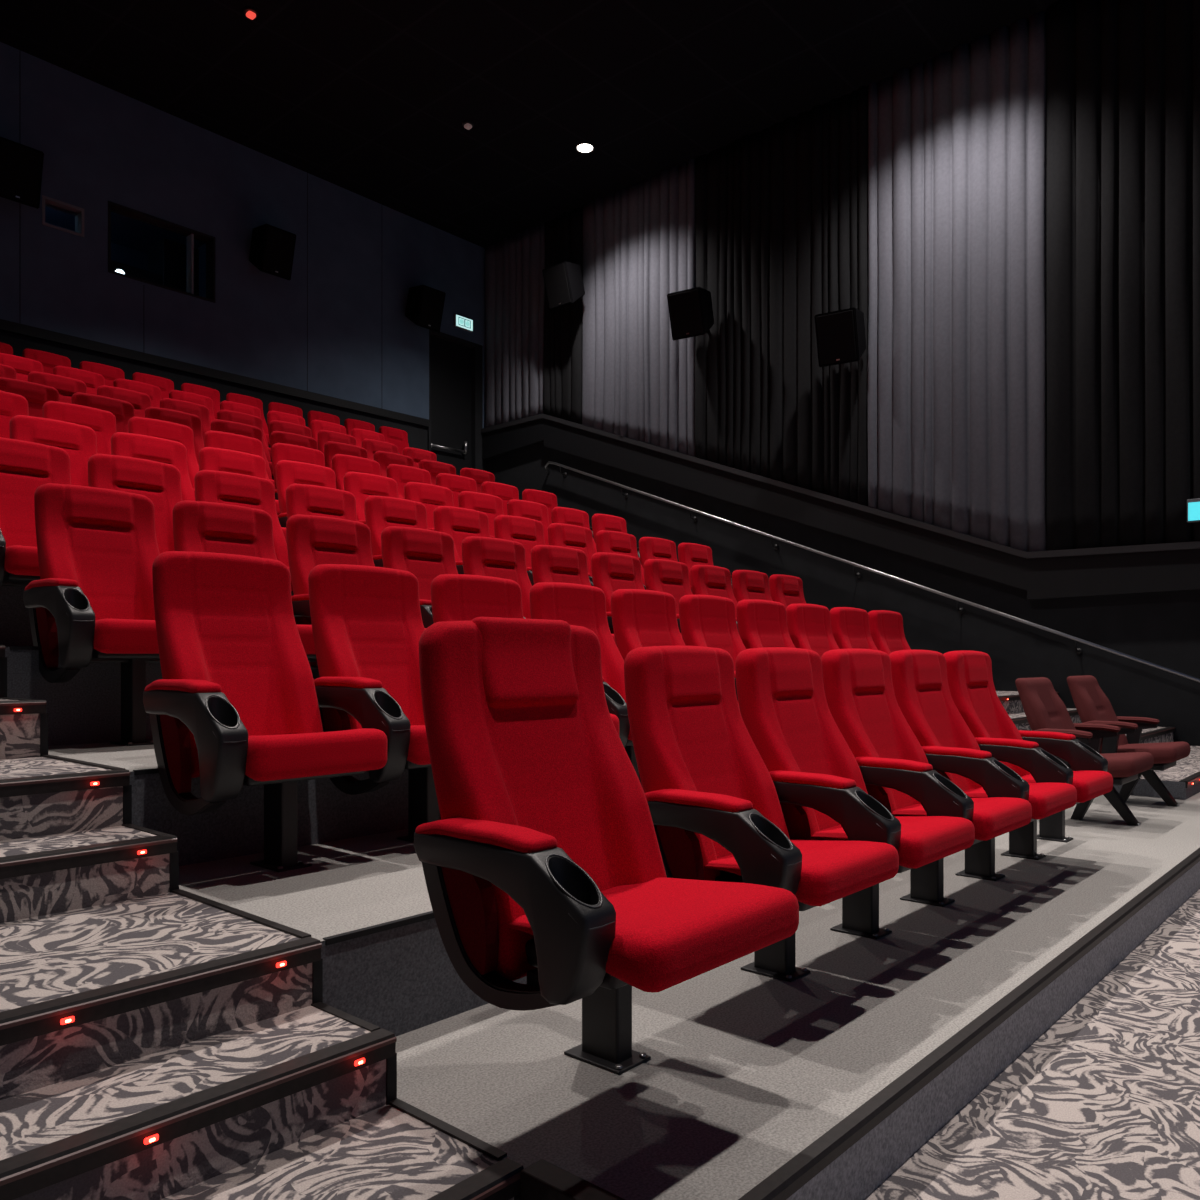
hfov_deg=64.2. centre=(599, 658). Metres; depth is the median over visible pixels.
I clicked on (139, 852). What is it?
step light
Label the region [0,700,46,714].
trim
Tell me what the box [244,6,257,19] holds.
indicator
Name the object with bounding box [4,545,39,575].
seat cushion
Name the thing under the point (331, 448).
seat
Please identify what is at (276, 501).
seat cushion
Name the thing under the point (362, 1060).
step light
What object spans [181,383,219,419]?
seat
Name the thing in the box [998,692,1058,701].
trim
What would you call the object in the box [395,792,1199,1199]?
platform
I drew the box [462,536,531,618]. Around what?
seat
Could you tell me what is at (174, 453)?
seat
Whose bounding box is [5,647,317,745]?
platform
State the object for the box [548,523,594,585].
seat
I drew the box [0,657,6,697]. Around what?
trim
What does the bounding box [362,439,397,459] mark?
seat
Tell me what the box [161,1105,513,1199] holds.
carpeted step
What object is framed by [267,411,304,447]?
seat
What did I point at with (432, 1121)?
trim
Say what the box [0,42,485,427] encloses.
wall
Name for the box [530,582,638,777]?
seat
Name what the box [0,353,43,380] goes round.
seat
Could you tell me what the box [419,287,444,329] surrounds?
grille
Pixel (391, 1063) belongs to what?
trim
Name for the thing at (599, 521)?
seat
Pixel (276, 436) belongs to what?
seat
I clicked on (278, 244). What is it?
grille
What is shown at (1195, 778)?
trim
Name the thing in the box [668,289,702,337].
grille
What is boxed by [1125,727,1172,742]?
carpeted step
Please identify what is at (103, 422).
seat
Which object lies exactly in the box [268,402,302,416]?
seat
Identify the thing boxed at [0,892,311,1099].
carpeted step
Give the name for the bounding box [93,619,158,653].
seat cushion
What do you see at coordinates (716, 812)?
seat
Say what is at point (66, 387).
seat
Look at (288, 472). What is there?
seat
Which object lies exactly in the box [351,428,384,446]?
seat
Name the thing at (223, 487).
seat
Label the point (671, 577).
seat
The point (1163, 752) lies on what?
seat cushion
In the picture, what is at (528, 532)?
seat
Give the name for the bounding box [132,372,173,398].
seat
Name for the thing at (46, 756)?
trim
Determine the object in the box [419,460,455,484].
seat
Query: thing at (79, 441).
seat
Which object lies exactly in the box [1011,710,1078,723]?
trim
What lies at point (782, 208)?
drape
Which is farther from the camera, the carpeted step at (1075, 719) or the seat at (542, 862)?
the carpeted step at (1075, 719)
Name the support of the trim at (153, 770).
attached to the platform at (326, 813)
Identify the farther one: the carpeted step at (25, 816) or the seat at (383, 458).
the seat at (383, 458)
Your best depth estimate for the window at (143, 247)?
12.46 m
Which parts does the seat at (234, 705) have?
panel, armrest, backrest, post, plate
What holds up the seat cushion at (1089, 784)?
on the seat at (1029, 754)
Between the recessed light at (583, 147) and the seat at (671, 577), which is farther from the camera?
the recessed light at (583, 147)
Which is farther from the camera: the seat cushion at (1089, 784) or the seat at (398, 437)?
the seat at (398, 437)
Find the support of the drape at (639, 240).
hanging from the ceiling
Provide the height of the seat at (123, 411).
1.090 m
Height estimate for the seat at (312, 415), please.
1.090 m
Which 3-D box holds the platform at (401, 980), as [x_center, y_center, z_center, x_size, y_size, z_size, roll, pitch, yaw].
[1.046,0.931,5.134,1.101,0.477,6.483,0,0,41]
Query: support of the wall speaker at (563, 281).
attached to the drape at (563, 326)
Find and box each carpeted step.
[0,699,39,759]
[0,757,122,840]
[0,826,169,922]
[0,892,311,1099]
[0,1006,385,1199]
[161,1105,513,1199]
[996,691,1023,713]
[1008,708,1081,730]
[1113,746,1199,799]
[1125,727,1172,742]
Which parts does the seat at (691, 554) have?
backrest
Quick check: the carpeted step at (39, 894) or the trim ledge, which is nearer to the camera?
the carpeted step at (39, 894)
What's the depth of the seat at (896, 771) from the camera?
3.69 m
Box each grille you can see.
[263,226,294,277]
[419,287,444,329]
[543,263,570,308]
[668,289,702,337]
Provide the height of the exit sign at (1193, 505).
0.225 m
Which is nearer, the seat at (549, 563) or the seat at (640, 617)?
the seat at (640, 617)
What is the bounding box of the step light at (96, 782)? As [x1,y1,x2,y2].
[90,781,98,785]
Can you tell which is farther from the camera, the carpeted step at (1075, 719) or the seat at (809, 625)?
the carpeted step at (1075, 719)
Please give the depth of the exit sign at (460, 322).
16.04 m
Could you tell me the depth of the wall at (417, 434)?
12.88 m
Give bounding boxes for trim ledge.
[481,414,1199,558]
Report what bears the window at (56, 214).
in the wall at (100, 144)
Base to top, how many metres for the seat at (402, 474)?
1.090 m
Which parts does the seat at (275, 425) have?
backrest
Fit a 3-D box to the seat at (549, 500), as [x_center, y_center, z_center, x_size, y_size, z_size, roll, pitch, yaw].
[-0.439,-1.332,10.501,0.688,1.090,0.671,0,0,41]
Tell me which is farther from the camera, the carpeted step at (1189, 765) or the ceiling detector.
the ceiling detector
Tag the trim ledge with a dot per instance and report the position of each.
(1196, 544)
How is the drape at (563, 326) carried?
hanging from the ceiling
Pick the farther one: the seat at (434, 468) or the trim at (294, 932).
the seat at (434, 468)
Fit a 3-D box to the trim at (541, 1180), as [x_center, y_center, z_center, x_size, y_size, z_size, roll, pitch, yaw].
[0.014,1.018,1.739,0.396,0.061,0.061,0,0,41]
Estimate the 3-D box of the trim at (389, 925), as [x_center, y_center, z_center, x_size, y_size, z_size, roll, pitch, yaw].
[1.436,0.698,4.749,0.018,0.015,6.383,0,0,41]
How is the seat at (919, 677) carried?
on the platform at (745, 1070)
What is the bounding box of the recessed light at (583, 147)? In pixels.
[575,142,594,153]
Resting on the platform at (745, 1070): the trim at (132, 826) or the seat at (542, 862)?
the seat at (542, 862)
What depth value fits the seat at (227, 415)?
10.26 m
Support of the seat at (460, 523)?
on the platform at (85, 708)
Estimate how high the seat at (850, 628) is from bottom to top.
1.070 m
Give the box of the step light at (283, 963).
[276,961,286,967]
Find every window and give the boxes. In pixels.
[42,195,83,236]
[108,201,214,302]
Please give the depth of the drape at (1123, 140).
9.91 m
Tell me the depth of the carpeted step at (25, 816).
2.96 m
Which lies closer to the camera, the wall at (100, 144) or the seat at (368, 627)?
the seat at (368, 627)
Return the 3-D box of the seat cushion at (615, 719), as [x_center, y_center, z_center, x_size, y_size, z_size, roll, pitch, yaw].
[-0.231,0.303,4.070,0.450,0.138,0.492,0,0,41]
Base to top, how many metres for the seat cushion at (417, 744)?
0.138 m
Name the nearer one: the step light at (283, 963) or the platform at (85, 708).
the step light at (283, 963)
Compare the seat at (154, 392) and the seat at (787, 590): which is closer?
the seat at (787, 590)
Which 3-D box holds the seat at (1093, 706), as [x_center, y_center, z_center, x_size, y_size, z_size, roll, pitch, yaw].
[3.664,0.557,6.639,0.670,0.872,0.703,0,0,41]
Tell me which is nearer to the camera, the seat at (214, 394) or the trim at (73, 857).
the trim at (73, 857)
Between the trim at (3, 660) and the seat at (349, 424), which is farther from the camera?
the seat at (349, 424)
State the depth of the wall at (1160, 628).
11.25 m
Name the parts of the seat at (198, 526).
backrest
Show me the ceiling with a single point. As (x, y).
(370, 99)
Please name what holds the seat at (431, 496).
on the platform
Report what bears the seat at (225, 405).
on the platform
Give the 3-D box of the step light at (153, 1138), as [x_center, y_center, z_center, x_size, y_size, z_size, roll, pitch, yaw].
[-0.811,0.869,1.730,0.010,0.012,0.026,0,0,41]
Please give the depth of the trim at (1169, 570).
11.60 m
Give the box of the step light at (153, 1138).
[144,1134,158,1144]
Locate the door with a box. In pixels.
[428,329,481,475]
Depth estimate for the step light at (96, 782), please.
2.98 m
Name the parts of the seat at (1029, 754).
backrest, post, plate, armrest, post, plate, armrest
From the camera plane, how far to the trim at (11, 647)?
3.91 m
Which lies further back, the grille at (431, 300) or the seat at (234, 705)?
the grille at (431, 300)
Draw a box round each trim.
[0,645,5,656]
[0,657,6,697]
[0,697,30,699]
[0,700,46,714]
[0,769,129,797]
[0,834,177,878]
[0,937,321,1045]
[0,1028,396,1199]
[9,646,41,649]
[40,713,47,756]
[42,755,124,769]
[122,824,166,835]
[123,785,131,823]
[133,768,158,774]
[170,851,178,891]
[172,889,310,938]
[307,173,307,390]
[311,1002,379,1031]
[312,958,322,1003]
[323,911,434,945]
[386,1052,396,1104]
[389,1098,506,1159]
[427,1157,523,1199]
[482,418,1199,599]
[514,1193,520,1199]
[521,1159,624,1199]
[738,848,1199,1199]
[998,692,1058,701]
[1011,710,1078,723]
[1141,727,1174,740]
[1179,771,1199,787]
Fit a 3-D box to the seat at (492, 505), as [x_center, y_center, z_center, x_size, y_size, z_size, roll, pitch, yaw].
[-0.891,-0.978,8.579,0.688,1.090,0.581,0,0,41]
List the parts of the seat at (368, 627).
panel, armrest, backrest, plate, post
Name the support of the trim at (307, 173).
attached to the wall at (100, 144)
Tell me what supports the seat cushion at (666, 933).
on the seat at (542, 862)
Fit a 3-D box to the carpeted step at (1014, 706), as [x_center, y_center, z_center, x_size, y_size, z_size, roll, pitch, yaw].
[3.737,0.766,9.558,0.731,0.807,2.870,0,0,41]
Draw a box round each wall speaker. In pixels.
[0,137,43,208]
[249,224,295,279]
[405,285,445,331]
[542,261,584,310]
[667,287,713,340]
[814,307,865,366]
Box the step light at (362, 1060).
[354,1058,364,1065]
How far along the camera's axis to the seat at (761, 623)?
6.04 m
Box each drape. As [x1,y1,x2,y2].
[485,224,544,427]
[543,208,582,423]
[582,159,695,456]
[695,86,867,505]
[868,11,1046,551]
[1046,0,1199,550]
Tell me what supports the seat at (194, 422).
on the platform
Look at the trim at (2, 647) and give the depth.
3.84 m
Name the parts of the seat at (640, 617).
backrest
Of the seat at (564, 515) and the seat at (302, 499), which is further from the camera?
the seat at (564, 515)
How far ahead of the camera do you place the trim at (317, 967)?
2.34 m
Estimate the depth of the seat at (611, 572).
6.89 m
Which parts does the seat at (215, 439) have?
backrest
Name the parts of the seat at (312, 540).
armrest, panel, backrest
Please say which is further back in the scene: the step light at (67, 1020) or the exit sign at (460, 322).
the exit sign at (460, 322)
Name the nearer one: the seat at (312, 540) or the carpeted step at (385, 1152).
the carpeted step at (385, 1152)
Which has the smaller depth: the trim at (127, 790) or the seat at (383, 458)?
the trim at (127, 790)
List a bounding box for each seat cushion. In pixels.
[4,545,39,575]
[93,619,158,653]
[195,728,386,780]
[268,462,272,473]
[275,500,280,515]
[281,527,286,542]
[296,624,315,653]
[407,725,430,764]
[507,877,798,992]
[610,714,618,734]
[704,840,898,905]
[811,816,974,867]
[892,797,1031,840]
[963,782,1076,818]
[1021,770,1112,802]
[1069,752,1153,776]
[1117,741,1190,763]
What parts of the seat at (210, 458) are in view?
backrest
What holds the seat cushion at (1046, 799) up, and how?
on the seat at (919, 677)
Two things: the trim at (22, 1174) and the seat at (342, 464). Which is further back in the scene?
the seat at (342, 464)
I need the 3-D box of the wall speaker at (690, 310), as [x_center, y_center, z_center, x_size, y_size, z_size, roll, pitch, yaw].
[1.275,-4.699,13.165,0.500,0.638,0.609,0,0,31]
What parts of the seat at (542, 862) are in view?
panel, armrest, backrest, post, plate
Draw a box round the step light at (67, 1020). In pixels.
[60,1016,74,1024]
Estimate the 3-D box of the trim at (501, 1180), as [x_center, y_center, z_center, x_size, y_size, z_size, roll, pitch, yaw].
[-1.124,1.011,0.792,0.055,0.048,2.897,0,0,41]
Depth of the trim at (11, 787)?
2.92 m
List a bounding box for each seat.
[0,342,12,354]
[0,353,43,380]
[0,364,15,378]
[0,377,59,417]
[0,391,28,438]
[0,437,70,586]
[10,415,96,485]
[22,348,70,373]
[23,483,159,745]
[28,371,86,402]
[43,401,116,454]
[53,366,104,394]
[71,392,133,432]
[79,361,124,386]
[88,454,181,553]
[97,385,150,417]
[111,432,194,500]
[114,378,160,407]
[128,417,198,492]
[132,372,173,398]
[143,551,386,871]
[145,407,203,464]
[160,398,210,440]
[169,390,214,426]
[172,500,316,661]
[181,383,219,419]
[194,470,293,595]
[199,447,286,542]
[204,430,280,515]
[211,419,275,489]
[217,409,272,473]
[220,401,271,457]
[226,393,269,443]
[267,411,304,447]
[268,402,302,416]
[269,420,311,461]
[270,431,317,479]
[271,443,324,499]
[276,460,335,527]
[286,483,357,521]
[286,514,425,677]
[307,411,339,428]
[308,564,438,842]
[311,420,345,443]
[317,430,356,466]
[324,441,367,468]
[332,454,380,489]
[344,419,374,434]
[344,471,397,523]
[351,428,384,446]
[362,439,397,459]
[365,495,427,566]
[373,451,413,476]
[379,426,408,454]
[381,526,457,627]
[386,464,430,498]
[403,447,436,467]
[404,482,453,530]
[414,617,798,1074]
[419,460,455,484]
[431,574,618,734]
[433,506,489,573]
[436,473,476,506]
[458,491,503,537]
[460,468,494,492]
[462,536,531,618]
[481,481,518,514]
[494,515,544,585]
[507,499,548,544]
[522,489,593,538]
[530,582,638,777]
[531,545,615,642]
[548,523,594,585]
[551,507,596,552]
[591,552,644,633]
[592,514,640,562]
[596,530,645,589]
[611,589,739,709]
[624,646,898,981]
[639,537,677,568]
[644,559,692,635]
[678,543,732,590]
[679,595,745,704]
[690,565,738,632]
[732,570,772,602]
[735,647,974,939]
[736,599,794,648]
[769,574,806,607]
[786,603,838,656]
[821,649,1031,906]
[830,607,877,649]
[868,610,910,655]
[889,650,1076,880]
[943,650,1112,859]
[1015,677,1153,825]
[1067,675,1190,806]
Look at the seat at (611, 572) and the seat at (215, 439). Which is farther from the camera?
the seat at (215, 439)
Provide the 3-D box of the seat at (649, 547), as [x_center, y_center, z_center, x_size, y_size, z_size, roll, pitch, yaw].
[0.754,-0.593,8.811,0.688,1.090,0.602,0,0,41]
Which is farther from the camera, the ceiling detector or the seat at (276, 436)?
the ceiling detector
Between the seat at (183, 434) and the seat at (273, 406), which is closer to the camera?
the seat at (183, 434)
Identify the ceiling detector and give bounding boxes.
[462,120,473,129]
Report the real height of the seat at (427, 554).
1.132 m
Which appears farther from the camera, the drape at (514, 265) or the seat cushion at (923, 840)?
the drape at (514, 265)
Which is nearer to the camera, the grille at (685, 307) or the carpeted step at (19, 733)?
the carpeted step at (19, 733)
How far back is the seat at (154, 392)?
10.53 m
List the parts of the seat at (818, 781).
panel, backrest, armrest, post, plate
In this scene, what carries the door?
in the wall at (100, 144)
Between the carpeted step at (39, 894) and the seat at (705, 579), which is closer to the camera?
the carpeted step at (39, 894)
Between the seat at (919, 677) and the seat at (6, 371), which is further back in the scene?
the seat at (6, 371)
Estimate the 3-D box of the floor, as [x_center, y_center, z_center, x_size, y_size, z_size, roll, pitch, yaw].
[3.316,1.220,1.786,5.400,0.100,15.070,0,0,41]
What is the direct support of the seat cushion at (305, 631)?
on the seat at (198, 526)
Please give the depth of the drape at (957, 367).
10.98 m
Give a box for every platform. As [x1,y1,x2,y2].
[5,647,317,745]
[48,740,641,865]
[179,829,526,1036]
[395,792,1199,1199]
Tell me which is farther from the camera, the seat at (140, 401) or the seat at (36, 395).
the seat at (140, 401)
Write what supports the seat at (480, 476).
on the platform
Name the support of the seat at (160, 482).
on the platform at (85, 708)
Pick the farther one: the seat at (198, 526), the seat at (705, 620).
the seat at (705, 620)
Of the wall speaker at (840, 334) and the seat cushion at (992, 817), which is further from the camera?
the wall speaker at (840, 334)
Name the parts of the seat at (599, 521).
backrest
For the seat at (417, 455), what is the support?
on the platform
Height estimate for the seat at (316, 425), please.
1.090 m
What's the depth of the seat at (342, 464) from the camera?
8.78 m
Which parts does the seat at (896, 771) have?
backrest, panel, armrest, post, plate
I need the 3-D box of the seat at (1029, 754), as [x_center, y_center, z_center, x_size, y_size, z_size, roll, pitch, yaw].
[2.225,0.476,4.796,0.653,1.034,1.198,0,0,41]
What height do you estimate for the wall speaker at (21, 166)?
0.633 m
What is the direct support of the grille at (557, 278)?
attached to the wall speaker at (563, 281)
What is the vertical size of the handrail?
3.706 m
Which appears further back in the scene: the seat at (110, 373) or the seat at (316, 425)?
the seat at (316, 425)
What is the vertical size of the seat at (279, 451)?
1.090 m
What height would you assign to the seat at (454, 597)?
1.070 m
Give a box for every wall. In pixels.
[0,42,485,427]
[0,330,486,470]
[487,418,1199,745]
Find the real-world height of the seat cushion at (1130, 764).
0.155 m
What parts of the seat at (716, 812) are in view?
panel, backrest, armrest, post, plate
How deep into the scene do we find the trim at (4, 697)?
3.75 m
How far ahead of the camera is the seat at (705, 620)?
5.61 m
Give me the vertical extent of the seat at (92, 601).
1.132 m
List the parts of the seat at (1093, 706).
backrest, armrest, leg, armrest, leg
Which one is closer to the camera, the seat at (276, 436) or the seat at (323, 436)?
the seat at (276, 436)
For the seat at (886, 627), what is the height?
1.070 m
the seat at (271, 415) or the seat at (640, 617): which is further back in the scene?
the seat at (271, 415)
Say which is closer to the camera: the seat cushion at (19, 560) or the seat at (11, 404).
the seat cushion at (19, 560)
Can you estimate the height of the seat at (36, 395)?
1.090 m
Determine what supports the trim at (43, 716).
attached to the carpeted step at (19, 733)
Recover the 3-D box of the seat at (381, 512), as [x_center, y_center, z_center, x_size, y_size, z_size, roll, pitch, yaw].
[-1.233,-0.593,6.564,0.688,1.090,0.602,0,0,41]
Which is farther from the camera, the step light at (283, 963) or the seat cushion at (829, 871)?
the seat cushion at (829, 871)
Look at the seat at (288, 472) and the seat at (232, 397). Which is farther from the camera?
the seat at (232, 397)
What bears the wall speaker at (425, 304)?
attached to the wall at (100, 144)
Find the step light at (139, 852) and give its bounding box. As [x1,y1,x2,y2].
[137,850,146,854]
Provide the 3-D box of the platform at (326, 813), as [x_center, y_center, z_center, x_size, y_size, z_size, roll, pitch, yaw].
[0.331,0.766,6.048,1.181,0.807,6.903,0,0,41]
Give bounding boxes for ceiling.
[0,0,1059,247]
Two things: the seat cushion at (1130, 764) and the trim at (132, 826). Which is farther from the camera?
the seat cushion at (1130, 764)
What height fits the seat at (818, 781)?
1.034 m
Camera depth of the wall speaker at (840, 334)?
11.48 m
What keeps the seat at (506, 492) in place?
on the platform
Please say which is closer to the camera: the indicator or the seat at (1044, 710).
the seat at (1044, 710)
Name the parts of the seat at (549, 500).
backrest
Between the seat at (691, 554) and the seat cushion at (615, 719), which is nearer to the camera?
the seat cushion at (615, 719)
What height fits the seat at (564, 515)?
1.090 m
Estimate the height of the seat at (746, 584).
1.132 m
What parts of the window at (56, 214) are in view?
pane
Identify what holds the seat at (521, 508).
on the platform
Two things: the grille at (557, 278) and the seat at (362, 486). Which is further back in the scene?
the grille at (557, 278)
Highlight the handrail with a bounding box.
[545,461,1199,682]
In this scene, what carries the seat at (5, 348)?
on the platform
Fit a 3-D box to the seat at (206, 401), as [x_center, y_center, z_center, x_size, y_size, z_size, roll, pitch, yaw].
[-4.484,-2.503,10.760,0.688,1.090,0.581,0,0,41]
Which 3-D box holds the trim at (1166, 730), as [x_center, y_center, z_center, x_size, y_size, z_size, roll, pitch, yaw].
[4.689,0.711,8.436,0.055,0.048,3.290,0,0,41]
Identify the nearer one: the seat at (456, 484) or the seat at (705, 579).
the seat at (705, 579)
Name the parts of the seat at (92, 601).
panel, armrest, backrest, plate, post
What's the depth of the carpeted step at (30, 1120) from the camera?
1.89 m
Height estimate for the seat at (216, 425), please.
1.090 m
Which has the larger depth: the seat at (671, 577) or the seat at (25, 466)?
the seat at (671, 577)
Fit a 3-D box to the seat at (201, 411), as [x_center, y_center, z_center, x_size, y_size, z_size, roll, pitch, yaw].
[-4.058,-2.098,9.606,0.688,1.090,0.581,0,0,41]
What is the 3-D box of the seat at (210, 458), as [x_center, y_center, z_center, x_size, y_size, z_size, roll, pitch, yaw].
[-2.482,-0.978,6.781,0.688,1.090,0.581,0,0,41]
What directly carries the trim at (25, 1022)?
attached to the carpeted step at (43, 958)
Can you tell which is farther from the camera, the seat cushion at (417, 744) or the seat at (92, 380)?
the seat at (92, 380)
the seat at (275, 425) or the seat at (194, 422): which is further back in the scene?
the seat at (275, 425)
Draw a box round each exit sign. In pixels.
[454,314,472,331]
[1187,498,1199,522]
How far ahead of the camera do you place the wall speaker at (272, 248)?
12.99 m
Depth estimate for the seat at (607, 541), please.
8.51 m
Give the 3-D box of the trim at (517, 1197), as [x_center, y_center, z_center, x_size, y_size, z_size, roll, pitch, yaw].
[-0.165,1.103,1.874,0.026,0.135,0.026,0,0,41]
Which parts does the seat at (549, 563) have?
backrest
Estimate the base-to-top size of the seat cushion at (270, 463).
0.138 m
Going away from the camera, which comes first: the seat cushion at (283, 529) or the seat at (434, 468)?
the seat cushion at (283, 529)
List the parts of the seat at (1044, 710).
backrest, armrest, leg, armrest, leg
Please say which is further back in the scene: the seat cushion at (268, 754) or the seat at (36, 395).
the seat at (36, 395)
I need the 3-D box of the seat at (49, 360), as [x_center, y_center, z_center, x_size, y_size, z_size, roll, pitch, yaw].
[-6.116,-2.958,10.717,0.688,1.090,0.581,0,0,41]
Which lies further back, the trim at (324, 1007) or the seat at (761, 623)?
the seat at (761, 623)
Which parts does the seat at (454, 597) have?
backrest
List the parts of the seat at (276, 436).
backrest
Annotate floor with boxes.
[864,888,1199,1199]
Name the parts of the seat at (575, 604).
backrest, armrest, post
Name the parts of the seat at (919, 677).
backrest, panel, armrest, post, plate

